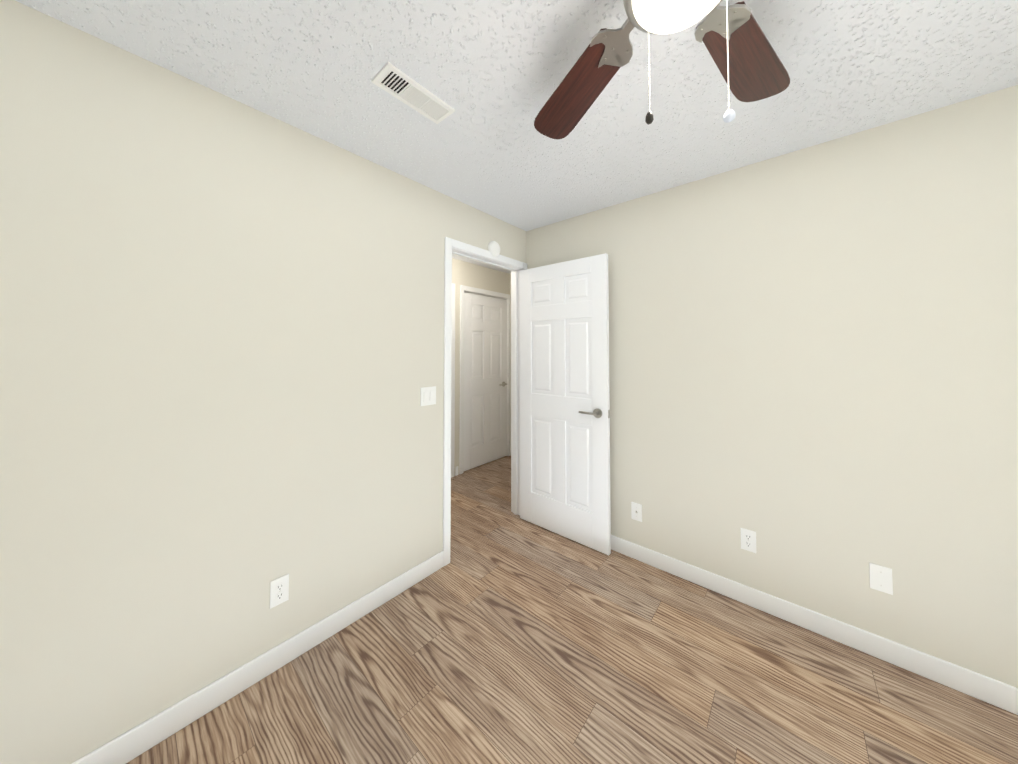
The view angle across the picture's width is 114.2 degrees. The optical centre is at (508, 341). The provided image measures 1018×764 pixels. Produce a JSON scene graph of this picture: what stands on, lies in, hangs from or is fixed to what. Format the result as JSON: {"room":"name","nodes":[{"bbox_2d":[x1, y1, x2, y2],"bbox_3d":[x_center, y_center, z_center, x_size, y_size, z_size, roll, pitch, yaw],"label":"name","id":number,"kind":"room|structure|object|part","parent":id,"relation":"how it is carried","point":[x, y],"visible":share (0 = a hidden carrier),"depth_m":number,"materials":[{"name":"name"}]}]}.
{"room":"empty bedroom","nodes":[
{"label":"empty bedroom","id":0,"kind":"room"},
{"bbox_2d":[0,0,525,763],"bbox_3d":[-0.475,0.240,2.238,0.115,2.470,4.265,-1,-2,41],"label":"wall","id":1,"kind":"structure","parent":0,"point":[220,340],"depth_m":1.25,"materials":[{"name":"paint"}]},
{"bbox_2d":[71,551,443,763],"bbox_3d":[-1.113,1.400,1.360,0.013,0.100,2.095,-1,-2,41],"label":"baseboard","id":2,"kind":"structure","parent":1,"relation":"attached to","point":[149,734],"depth_m":1.36,"materials":[{"name":"white wood"}]},
{"bbox_2d":[270,574,288,608],"bbox_3d":[-1.026,1.117,1.473,0.009,0.115,0.070,-1,-2,41],"label":"outlet","id":3,"kind":"object","parent":1,"relation":"attached to","point":[279,590],"visible":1,"depth_m":1.47,"materials":[{"name":"white plastic"}]},
{"bbox_2d":[420,386,435,405],"bbox_3d":[-0.511,0.347,2.095,0.013,0.115,0.116,-1,-2,41],"label":"switch plate","id":4,"kind":"object","parent":1,"relation":"attached to","point":[427,395],"visible":1,"depth_m":2.09,"materials":[{"name":"white plastic"}]},
{"bbox_2d":[443,237,526,565],"bbox_3d":[-0.186,0.394,2.571,0.145,2.180,0.904,-1,-2,41],"label":"door frame","id":5,"kind":"structure","parent":1,"relation":"attached to","point":[474,253],"depth_m":2.45,"materials":[{"name":"white wood"}]},
{"bbox_2d":[520,253,610,554],"bbox_3d":[0.396,0.431,2.556,0.793,2.091,0.149,-1,-2,41],"label":"door","id":6,"kind":"structure","parent":5,"relation":"attached to","point":[564,414],"depth_m":2.50,"materials":[{"name":"white wood"}]},
{"bbox_3d":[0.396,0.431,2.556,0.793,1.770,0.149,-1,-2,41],"label":"handle","id":7,"kind":"part","parent":6,"relation":"part of","materials":[{"name":"silver metal"}]},
{"bbox_2d":[488,241,499,256],"bbox_3d":[-0.110,-0.726,2.576,0.036,0.124,0.124,-1,-2,41],"label":"smoke detector","id":8,"kind":"object","parent":1,"relation":"attached to","point":[494,248],"visible":0.98,"depth_m":2.55,"materials":[{"name":"white plastic"}]},
{"bbox_2d":[452,258,509,475],"bbox_3d":[-0.995,0.273,3.397,0.115,2.470,3.180,-1,-2,41],"label":"wall","id":9,"kind":"structure","parent":0,"point":[464,273],"depth_m":3.84,"materials":[{"name":"paint"}]},
{"bbox_2d":[451,283,454,477],"bbox_3d":[-0.933,0.420,3.465,0.145,2.180,0.820,-1,-2,41],"label":"door frame","id":10,"kind":"structure","parent":9,"relation":"attached to","point":[453,386],"depth_m":3.71,"materials":[{"name":"white wood"}]},
{"bbox_2d":[459,285,509,473],"bbox_3d":[-0.320,0.441,4.181,0.145,2.180,0.905,-1,-2,41],"label":"door frame","id":11,"kind":"structure","parent":9,"relation":"attached to","point":[480,292],"depth_m":3.85,"materials":[{"name":"white wood"}]},
{"bbox_2d":[464,293,506,470],"bbox_3d":[-0.297,0.477,4.155,0.149,2.091,0.793,-1,-2,41],"label":"hall door","id":12,"kind":"structure","parent":9,"relation":"in","point":[485,380],"depth_m":4.12,"materials":[{"name":"white wood"}]},
{"bbox_2d":[510,274,510,455],"bbox_3d":[-0.137,0.311,4.679,2.550,2.470,0.115,-1,-2,41],"label":"wall","id":13,"kind":"structure","parent":0,"point":[510,364],"depth_m":4.47,"materials":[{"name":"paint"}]},
{"bbox_2d":[15,0,1017,273],"bbox_3d":[-0.146,-1.045,1.917,6.180,0.080,4.380,-1,-2,41],"label":"ceiling","id":14,"kind":"structure","parent":0,"point":[493,72],"depth_m":1.27,"materials":[{"name":"white paint"}]},
{"bbox_2d":[372,62,454,123],"bbox_3d":[-0.388,-1.016,1.366,0.125,0.010,0.315,-1,-2,41],"label":"ceiling vent","id":15,"kind":"object","parent":14,"relation":"in","point":[393,80],"visible":1,"depth_m":1.35,"materials":[{"name":"white"}]},
{"bbox_2d":[534,0,789,138],"bbox_3d":[0.419,-0.744,0.721,1.241,0.592,1.251,-1,-2,41],"label":"fan","id":16,"kind":"object","parent":14,"relation":"hanging from","point":[745,57],"visible":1,"depth_m":0.96,"materials":[{"name":"brown wood"}]},
{"bbox_3d":[0.382,-0.914,0.730,0.272,0.252,0.272,-1,-2,41],"label":"motor","id":17,"kind":"part","parent":16,"relation":"part of","materials":[{"name":"white glass"}]},
{"bbox_3d":[0.382,-0.767,0.725,0.208,0.054,0.208,-1,-2,41],"label":"glass","id":18,"kind":"part","parent":16,"relation":"part of","materials":[{"name":"white glass"}]},
{"bbox_2d":[126,456,1017,763],"bbox_3d":[-0.146,1.494,1.843,6.180,0.060,4.380,-1,-2,41],"label":"floor","id":19,"kind":"structure","parent":0,"point":[504,636],"depth_m":1.38,"materials":[{"name":"brown wood"}]},
{"bbox_2d":[526,85,1017,687],"bbox_3d":[1.481,0.227,1.819,3.400,2.470,0.115,-1,-2,41],"label":"wall","id":20,"kind":"structure","parent":0,"point":[814,367],"depth_m":1.62,"materials":[{"name":"paint"}]},
{"bbox_2d":[631,502,641,521],"bbox_3d":[0.865,1.157,2.234,0.070,0.115,0.016,-1,-2,41],"label":"outlet","id":21,"kind":"object","parent":20,"relation":"attached to","point":[636,511],"visible":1,"depth_m":2.23,"materials":[{"name":"white plastic"}]},
{"bbox_2d":[741,528,755,552],"bbox_3d":[1.335,1.109,1.836,0.070,0.115,0.009,-1,-2,41],"label":"outlet","id":22,"kind":"object","parent":20,"relation":"attached to","point":[748,540],"visible":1,"depth_m":1.83,"materials":[{"name":"white plastic"}]},
{"bbox_2d":[611,535,1017,714],"bbox_3d":[1.446,1.410,1.729,3.380,0.100,0.013,-1,-2,41],"label":"baseboard","id":23,"kind":"structure","parent":20,"relation":"attached to","point":[997,693],"depth_m":1.58,"materials":[{"name":"white wood"}]},
{"bbox_2d":[869,562,892,594],"bbox_3d":[1.712,1.091,1.515,0.070,0.115,0.007,-1,-2,41],"label":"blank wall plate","id":24,"kind":"object","parent":20,"relation":"attached to","point":[880,578],"visible":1,"depth_m":1.51,"materials":[{"name":"white plastic"}]}
]}

